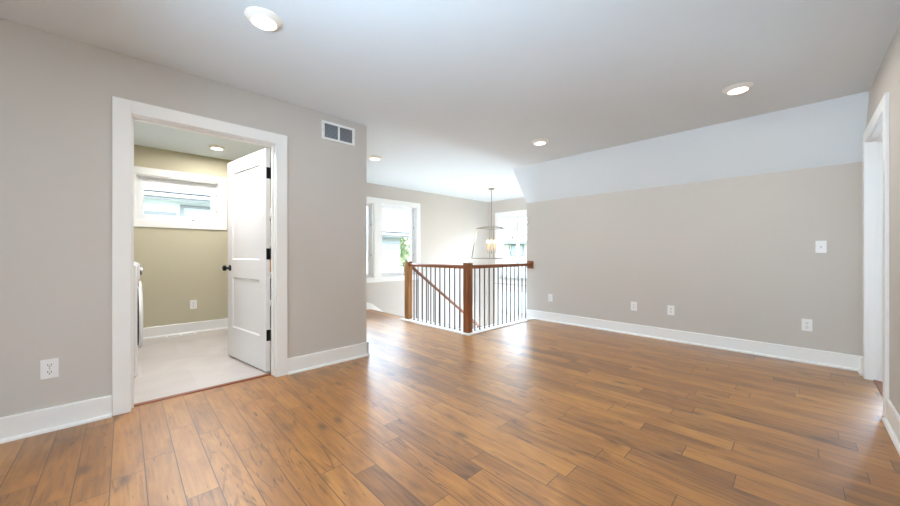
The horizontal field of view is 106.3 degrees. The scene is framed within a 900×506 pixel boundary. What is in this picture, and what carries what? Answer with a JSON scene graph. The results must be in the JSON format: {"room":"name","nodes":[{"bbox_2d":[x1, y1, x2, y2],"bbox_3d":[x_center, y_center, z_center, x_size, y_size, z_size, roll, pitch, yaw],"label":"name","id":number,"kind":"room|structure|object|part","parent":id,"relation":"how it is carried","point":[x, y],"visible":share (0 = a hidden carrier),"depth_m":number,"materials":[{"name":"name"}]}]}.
{"room":"upstairs loft landing","nodes":[
{"label":"upstairs loft landing","id":0,"kind":"room"},
{"bbox_2d":[0,18,366,416],"bbox_3d":[-2.744,-0.132,1.871,5.051,2.440,0.115,0,0,-44],"label":"wall","id":1,"kind":"structure","parent":0,"point":[56,91],"depth_m":2.19,"materials":[{"name":"beige paint"}]},
{"bbox_2d":[40,358,58,379],"bbox_3d":[-2.453,0.709,2.066,0.074,0.118,0.009,0,0,-44],"label":"electrical outlet","id":2,"kind":"object","parent":1,"relation":"attached to","point":[49,368],"visible":1,"depth_m":2.06,"materials":[{"name":"white plastic"}]},
{"bbox_2d":[45,363,53,367],"bbox_3d":[-2.452,0.688,2.064,0.034,0.029,0.004,0,0,-44],"label":"receptacle","id":3,"kind":"object","parent":2,"relation":"attached to","point":[47,365],"depth_m":2.06,"materials":[{"name":"white plastic"}]},
{"bbox_2d":[45,370,53,374],"bbox_3d":[-2.452,0.731,2.064,0.034,0.029,0.004,0,0,-44],"label":"receptacle","id":4,"kind":"object","parent":2,"relation":"attached to","point":[47,372],"depth_m":2.06,"materials":[{"name":"white plastic"}]},
{"bbox_2d":[0,302,382,443],"bbox_3d":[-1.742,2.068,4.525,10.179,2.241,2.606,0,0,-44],"label":"baseboard","id":5,"kind":"structure","parent":1,"relation":"attached to","point":[41,421],"depth_m":2.15,"materials":[{"name":"white paint"}]},
{"bbox_2d":[112,96,286,415],"bbox_3d":[-1.905,0.021,2.685,1.107,2.135,0.155,0,0,-44],"label":"door frame","id":6,"kind":"structure","parent":1,"relation":"attached to","point":[124,111],"depth_m":2.36,"materials":[{"name":"white paint"}]},
{"bbox_2d":[222,148,270,371],"bbox_3d":[-1.977,0.061,3.294,0.880,2.010,0.175,0,0,37],"label":"door","id":7,"kind":"structure","parent":1,"relation":"in","point":[249,176],"depth_m":3.24,"materials":[{"name":"white paint"}]},
{"bbox_3d":[-2.309,0.155,3.481,0.064,0.064,0.070,0,0,37],"label":"knob","id":8,"kind":"part","parent":7,"relation":"part of","materials":[{"name":"black metal"}]},
{"bbox_3d":[-1.988,-0.375,3.303,0.615,0.883,0.035,0,0,37],"label":"panel","id":9,"kind":"part","parent":7,"relation":"part of","materials":[{"name":"white paint"}]},
{"bbox_3d":[-1.988,0.505,3.303,0.615,0.517,0.035,0,0,37],"label":"panel","id":10,"kind":"part","parent":7,"relation":"part of","materials":[{"name":"white paint"}]},
{"bbox_2d":[322,120,354,145],"bbox_3d":[-1.108,-1.193,3.363,0.347,0.179,0.012,0,0,-44],"label":"air vent","id":11,"kind":"object","parent":1,"relation":"in","point":[331,131],"visible":1,"depth_m":3.36,"materials":[{"name":"white metal"}]},
{"bbox_2d":[134,145,270,327],"bbox_3d":[-3.005,-0.132,3.408,3.051,2.440,2.458,0,0,-44],"label":"wall","id":12,"kind":"structure","parent":0,"point":[180,266],"depth_m":4.52,"materials":[{"name":"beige paint"}]},
{"bbox_2d":[134,166,226,229],"bbox_3d":[-3.666,-0.707,4.565,1.063,0.754,0.174,0,0,-44],"label":"window","id":13,"kind":"structure","parent":12,"relation":"in","point":[217,185],"depth_m":4.54,"materials":[{"name":"white paint"}]},
{"bbox_3d":[-3.690,-0.707,4.590,0.855,0.546,0.065,0,0,-44],"label":"frame","id":14,"kind":"part","parent":13,"relation":"part of","materials":[{"name":"white plastic"}]},
{"bbox_3d":[-3.690,-0.707,4.590,0.819,0.510,0.035,0,0,-44],"label":"sash","id":15,"kind":"part","parent":13,"relation":"part of","materials":[{"name":"white plastic"}]},
{"bbox_2d":[143,318,227,338],"bbox_3d":[-2.532,1.018,3.864,1.725,0.141,2.458,0,0,-44],"label":"baseboard","id":16,"kind":"structure","parent":12,"relation":"attached to","point":[175,329],"depth_m":4.53,"materials":[{"name":"white paint"}]},
{"bbox_2d":[190,300,196,308],"bbox_3d":[-3.511,0.704,4.613,0.074,0.118,0.009,0,0,-44],"label":"electrical outlet","id":17,"kind":"object","parent":12,"relation":"attached to","point":[193,303],"visible":1,"depth_m":4.61,"materials":[{"name":"white plastic"}]},
{"bbox_2d":[367,183,487,328],"bbox_3d":[-1.980,1.268,6.210,8.479,5.240,0.150,0,0,-44],"label":"wall","id":18,"kind":"structure","parent":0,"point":[448,224],"depth_m":7.87,"materials":[{"name":"beige paint"}]},
{"bbox_2d":[367,197,377,282],"bbox_3d":[-1.855,-0.255,6.319,1.060,1.658,0.168,0,0,-44],"label":"window","id":19,"kind":"structure","parent":18,"relation":"attached to","point":[372,202],"depth_m":6.60,"materials":[{"name":"white paint"}]},
{"bbox_3d":[-1.876,-0.255,6.349,0.826,1.414,0.035,0,0,-44],"label":"sash","id":20,"kind":"part","parent":19,"relation":"part of","materials":[{"name":"white plastic"}]},
{"bbox_3d":[-1.876,-0.255,6.349,0.862,1.450,0.065,0,0,-44],"label":"frame","id":21,"kind":"part","parent":19,"relation":"part of","materials":[{"name":"white plastic"}]},
{"bbox_2d":[378,198,419,281],"bbox_3d":[-1.089,-0.255,7.058,1.069,1.658,0.168,0,0,-44],"label":"window","id":22,"kind":"structure","parent":18,"relation":"attached to","point":[414,208],"depth_m":7.10,"materials":[{"name":"white paint"}]},
{"bbox_3d":[-1.121,-0.255,7.078,0.826,1.414,0.035,0,0,-44],"label":"sash","id":23,"kind":"part","parent":22,"relation":"part of","materials":[{"name":"glass"}]},
{"bbox_3d":[-1.121,-0.255,7.078,0.862,1.450,0.065,0,0,-44],"label":"frame","id":24,"kind":"part","parent":22,"relation":"part of","materials":[{"name":"white plastic"}]},
{"bbox_2d":[0,309,899,505],"bbox_3d":[0.008,1.236,1.290,8.204,0.304,9.690,0,0,-44],"label":"floor","id":25,"kind":"structure","parent":0,"point":[535,412],"depth_m":2.04,"materials":[{"name":"brown wood"}]},
{"bbox_2d":[134,261,141,354],"bbox_3d":[-3.701,0.592,3.488,0.761,0.985,0.670,0,0,-44],"label":"dryer","id":26,"kind":"object","parent":25,"relation":"on","point":[139,283],"visible":0.08,"depth_m":3.58,"materials":[{"name":"metal"}]},
{"bbox_2d":[134,263,142,376],"bbox_3d":[-3.160,0.592,2.899,0.761,0.985,0.670,0,0,-44],"label":"washing machine","id":27,"kind":"object","parent":25,"relation":"on","point":[138,293],"visible":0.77,"depth_m":2.91,"materials":[{"name":"metal"}]},
{"bbox_3d":[-2.909,0.168,3.141,0.018,0.130,0.650,0,0,-44],"label":"control panel","id":28,"kind":"part","parent":27,"relation":"part of","materials":[{"name":"plastic"}]},
{"bbox_3d":[-2.897,0.592,3.153,0.028,0.572,0.572,0,0,-44],"label":"door","id":29,"kind":"part","parent":27,"relation":"part of","materials":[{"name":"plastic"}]},
{"bbox_2d":[166,332,195,337],"bbox_3d":[-3.551,1.081,4.455,0.310,0.006,0.072,0,0,-44],"label":"floor vent","id":30,"kind":"object","parent":25,"relation":"in","point":[193,332],"visible":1,"depth_m":4.46,"materials":[{"name":"white paint"}]},
{"bbox_2d":[134,373,270,406],"bbox_3d":[-1.930,1.084,2.711,0.915,0.009,0.046,0,0,-44],"label":"threshold","id":31,"kind":"object","parent":25,"relation":"on","point":[268,374],"visible":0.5,"depth_m":2.65,"materials":[{"name":"brown wood"}]},
{"bbox_2d":[270,208,270,305],"bbox_3d":[-2.407,0.209,4.696,0.340,1.750,0.764,0,0,-44],"label":"shelving unit","id":32,"kind":"object","parent":25,"relation":"on","point":[270,208],"visible":0.02,"depth_m":4.96,"materials":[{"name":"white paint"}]},
{"bbox_2d":[400,261,534,335],"bbox_3d":[0.296,0.610,5.542,1.644,0.957,1.543,0,0,-44],"label":"guard railing","id":33,"kind":"object","parent":25,"relation":"on","point":[467,330],"visible":1,"depth_m":4.97,"materials":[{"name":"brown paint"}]},
{"bbox_3d":[-0.683,0.605,5.530,0.100,0.938,0.100,0,0,-44],"label":"newel post","id":34,"kind":"part","parent":33,"relation":"part of","materials":[{"name":"brown wood"}]},
{"bbox_3d":[-0.220,0.191,5.051,0.064,0.050,1.241,0,0,-44],"label":"handrail","id":35,"kind":"part","parent":33,"relation":"part of","materials":[{"name":"brown wood"}]},
{"bbox_3d":[0.283,1.081,5.530,1.610,0.014,1.543,0,0,-44],"label":"rail","id":36,"kind":"part","parent":33,"relation":"part of","materials":[{"name":"white paint"}]},
{"bbox_3d":[0.243,0.605,4.571,0.100,0.938,0.100,0,0,-44],"label":"newel post","id":37,"kind":"part","parent":33,"relation":"part of","materials":[{"name":"brown wood"}]},
{"bbox_3d":[0.804,0.191,5.113,1.468,0.050,0.064,0,0,-44],"label":"handrail","id":38,"kind":"part","parent":33,"relation":"part of","materials":[{"name":"brown wood"}]},
{"bbox_2d":[873,380,882,396],"bbox_3d":[3.292,1.084,2.536,0.928,0.009,0.050,0,0,-44],"label":"threshold","id":39,"kind":"object","parent":25,"relation":"on","point":[879,384],"visible":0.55,"depth_m":2.75,"materials":[{"name":"brown wood"}]},
{"bbox_2d":[0,0,899,201],"bbox_3d":[0.701,-1.427,1.994,10.479,0.150,9.940,0,0,-44],"label":"ceiling","id":40,"kind":"structure","parent":0,"point":[452,97],"depth_m":2.37,"materials":[{"name":"paint"}]},
{"bbox_2d":[208,144,225,150],"bbox_3d":[-2.969,-1.338,4.295,0.196,0.026,0.196,0,0,-44],"label":"recessed light","id":41,"kind":"object","parent":40,"relation":"in","point":[214,147],"visible":1,"depth_m":4.26,"materials":[{"name":"beige plastic"}]},
{"bbox_2d":[244,6,282,30],"bbox_3d":[-1.074,-1.338,1.946,0.196,0.026,0.196,0,0,-44],"label":"recessed light","id":42,"kind":"object","parent":40,"relation":"in","point":[264,19],"visible":1,"depth_m":1.91,"materials":[{"name":"beige plastic"}]},
{"bbox_2d":[368,155,381,160],"bbox_3d":[-1.061,-1.338,4.767,0.196,0.026,0.196,0,0,-44],"label":"recessed light","id":43,"kind":"object","parent":40,"relation":"in","point":[373,157],"visible":1,"depth_m":4.73,"materials":[{"name":"beige plastic"}]},
{"bbox_2d":[472,188,510,258],"bbox_3d":[0.869,-0.616,7.065,0.595,1.470,0.595,0,0,-44],"label":"lantern chandelier","id":44,"kind":"object","parent":40,"relation":"hanging from","point":[491,189],"visible":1,"depth_m":7.05,"materials":[{"name":"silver metal"}]},
{"bbox_3d":[0.869,-0.949,7.065,0.012,0.755,0.013,0,0,-44],"label":"stem","id":45,"kind":"part","parent":44,"relation":"part of","materials":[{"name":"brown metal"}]},
{"bbox_3d":[0.869,-0.229,7.065,0.595,0.695,0.595,0,0,-44],"label":"lantern frame","id":46,"kind":"part","parent":44,"relation":"part of","materials":[{"name":"brown metal"}]},
{"bbox_2d":[532,139,547,144],"bbox_3d":[1.090,-1.338,4.083,0.196,0.026,0.196,0,0,-44],"label":"recessed light","id":47,"kind":"object","parent":40,"relation":"in","point":[537,141],"visible":1,"depth_m":4.04,"materials":[{"name":"beige plastic"}]},
{"bbox_2d":[723,82,753,94],"bbox_3d":[2.357,-1.338,2.760,0.196,0.026,0.196,0,0,-44],"label":"recessed light","id":48,"kind":"object","parent":40,"relation":"in","point":[738,88],"visible":1,"depth_m":2.73,"materials":[{"name":"beige plastic"}]},
{"bbox_2d":[488,197,526,324],"bbox_3d":[2.003,1.268,8.081,0.150,5.240,2.693,0,0,-44],"label":"wall","id":49,"kind":"structure","parent":0,"point":[516,204],"depth_m":8.84,"materials":[{"name":"beige paint"}]},
{"bbox_2d":[495,210,526,284],"bbox_3d":[1.672,-0.134,8.411,0.168,1.825,1.250,0,0,-44],"label":"window","id":50,"kind":"structure","parent":49,"relation":"in","point":[500,216],"depth_m":8.64,"materials":[{"name":"white paint"}]},
{"bbox_2d":[495,284,526,323],"bbox_3d":[1.672,1.613,8.411,0.168,1.630,1.250,0,0,-44],"label":"window","id":51,"kind":"structure","parent":49,"relation":"in","point":[496,285],"depth_m":8.70,"materials":[{"name":"white paint"}]},
{"bbox_3d":[1.698,1.613,8.437,0.035,1.386,1.006,0,0,-44],"label":"sash","id":52,"kind":"part","parent":51,"relation":"part of","materials":[{"name":"white plastic"}]},
{"bbox_2d":[513,91,868,202],"bbox_3d":[2.441,-1.097,4.295,0.530,0.509,3.602,0,0,-44],"label":"ceiling","id":53,"kind":"structure","parent":0,"point":[828,132],"depth_m":3.69,"materials":[{"name":"paint"}]},
{"bbox_2d":[527,161,862,355],"bbox_3d":[2.628,0.123,4.396,0.120,1.931,3.717,0,0,-44],"label":"wall","id":54,"kind":"structure","parent":0,"point":[735,257],"depth_m":3.85,"materials":[{"name":"beige paint"}]},
{"bbox_2d":[548,294,552,301],"bbox_3d":[1.599,0.712,5.369,0.009,0.118,0.074,0,0,-44],"label":"electrical outlet","id":55,"kind":"object","parent":54,"relation":"attached to","point":[550,296],"visible":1,"depth_m":5.36,"materials":[{"name":"white plastic"}]},
{"bbox_2d":[631,301,636,310],"bbox_3d":[2.446,0.707,4.487,0.014,0.118,0.074,0,0,-44],"label":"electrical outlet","id":56,"kind":"object","parent":54,"relation":"attached to","point":[633,304],"visible":1,"depth_m":4.48,"materials":[{"name":"white plastic"}]},
{"bbox_2d":[667,305,673,314],"bbox_3d":[2.742,0.710,4.185,0.009,0.118,0.074,0,0,-44],"label":"electrical outlet","id":57,"kind":"object","parent":54,"relation":"attached to","point":[670,309],"visible":1,"depth_m":4.19,"materials":[{"name":"white plastic"}]},
{"bbox_2d":[526,309,860,370],"bbox_3d":[2.533,1.018,4.384,0.033,0.141,3.602,0,0,-44],"label":"baseboard","id":58,"kind":"structure","parent":54,"relation":"attached to","point":[799,354],"depth_m":3.84,"materials":[{"name":"white paint"}]},
{"bbox_2d":[802,319,811,330],"bbox_3d":[3.548,0.715,3.350,0.009,0.118,0.074,0,0,-44],"label":"electrical outlet","id":59,"kind":"object","parent":54,"relation":"attached to","point":[806,323],"visible":1,"depth_m":3.35,"materials":[{"name":"white plastic"}]},
{"bbox_2d":[815,241,826,252],"bbox_3d":[3.611,-0.060,3.281,0.014,0.118,0.074,0,0,-44],"label":"jack plate","id":60,"kind":"object","parent":54,"relation":"attached to","point":[820,246],"visible":1,"depth_m":3.28,"materials":[{"name":"white plastic"}]},
{"bbox_2d":[866,21,899,414],"bbox_3d":[0.972,-0.132,0.292,8.204,2.440,0.115,0,0,-44],"label":"wall","id":61,"kind":"structure","parent":0,"point":[887,79],"depth_m":2.07,"materials":[{"name":"beige paint"}]},
{"bbox_2d":[863,92,888,416],"bbox_3d":[3.293,0.021,2.535,1.120,2.135,0.149,0,0,-44],"label":"door frame","id":62,"kind":"structure","parent":61,"relation":"attached to","point":[876,134],"depth_m":2.85,"materials":[{"name":"white paint"}]},
{"bbox_2d":[858,356,899,455],"bbox_3d":[0.877,1.018,0.304,8.084,0.141,0.033,0,0,-44],"label":"baseboard","id":63,"kind":"structure","parent":61,"relation":"attached to","point":[891,422],"depth_m":2.03,"materials":[{"name":"white paint"}]},
{"bbox_3d":[1.472,3.088,7.651,1.211,0.200,2.573,0,0,-44],"label":"floor","id":64,"kind":"structure","parent":0,"visible":0},
{"bbox_3d":[-0.216,2.168,6.845,2.338,2.100,1.348,0,0,-44],"label":"staircase","id":65,"kind":"structure","parent":64,"relation":"on","visible":0},
{"bbox_2d":[412,266,481,328],"bbox_3d":[0.182,1.489,6.366,2.314,2.599,0.090,0,0,-44],"label":"stair handrail","id":66,"kind":"object","parent":65,"relation":"on","point":[416,270],"visible":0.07,"depth_m":5.87,"materials":[{"name":"brown wood"}]},
{"label":"outside","id":67,"kind":"structure","parent":0,"visible":0},
{"bbox_2d":[503,313,523,321],"bbox_3d":[7.442,4.288,21.086,100.000,0.200,100.000,0,0,-44],"label":"ground","id":68,"kind":"structure","parent":67,"point":[504,314],"depth_m":21.89,"materials":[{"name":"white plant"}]},
{"bbox_2d":[144,183,210,217],"bbox_3d":[-9.993,0.338,9.054,10.700,7.700,8.090,0,0,-44],"label":"neighbor house","id":69,"kind":"structure","parent":68,"relation":"on","point":[159,199],"depth_m":7.62,"materials":[{"name":"paint"}]},
{"bbox_3d":[-6.648,-0.487,7.461,0.940,0.890,0.030,0,0,-44],"label":"window trim","id":70,"kind":"part","parent":69,"relation":"part of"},
{"bbox_3d":[-5.713,-0.482,8.364,1.540,1.280,0.030,0,0,-44],"label":"window trim","id":71,"kind":"part","parent":69,"relation":"part of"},
{"bbox_3d":[-5.718,-0.482,8.370,1.400,1.140,0.010,0,0,-44],"label":"pane","id":72,"kind":"part","parent":69,"relation":"part of","materials":[{"name":"white glass"}]},
{"bbox_2d":[382,208,409,272],"bbox_3d":[-3.963,0.448,14.182,4.700,7.480,7.090,0,0,-44],"label":"garage","id":73,"kind":"structure","parent":68,"relation":"on","point":[395,223],"depth_m":11.91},
{"bbox_2d":[400,238,409,270],"bbox_3d":[-3.332,0.006,22.414,5.394,8.371,4.779,0,0,1],"label":"leafy tree","id":74,"kind":"object","parent":68,"relation":"on","point":[403,246],"visible":0.06,"depth_m":22.01,"materials":[{"name":"green plant"}]},
{"bbox_2d":[402,238,409,271],"bbox_3d":[-4.833,-0.871,31.548,6.800,10.123,6.408,0,0,28],"label":"leafy tree","id":75,"kind":"object","parent":68,"relation":"on","point":[404,238],"visible":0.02,"depth_m":31.82,"materials":[{"name":"green plant"}]},
{"bbox_2d":[503,238,526,312],"bbox_3d":[7.182,1.488,26.395,8.200,5.400,19.200,0,0,-44],"label":"house","id":76,"kind":"structure","parent":68,"relation":"on","point":[523,241],"depth_m":24.10,"materials":[{"name":"paint"}]},
{"bbox_3d":[4.736,-0.187,23.824,0.010,0.650,0.900,0,0,-44],"label":"pane","id":77,"kind":"part","parent":76,"relation":"part of","materials":[{"name":"white glass"}]},
{"bbox_3d":[4.753,-0.187,23.842,0.040,0.850,1.100,0,0,-44],"label":"window trim","id":78,"kind":"part","parent":76,"relation":"part of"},
{"bbox_2d":[514,217,526,237],"bbox_3d":[9.988,-0.871,34.978,6.408,10.123,6.800,0,0,-44],"label":"leafy tree","id":79,"kind":"object","parent":68,"relation":"on","point":[523,221],"visible":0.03,"depth_m":34.95,"materials":[{"name":"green plant"}]}
]}

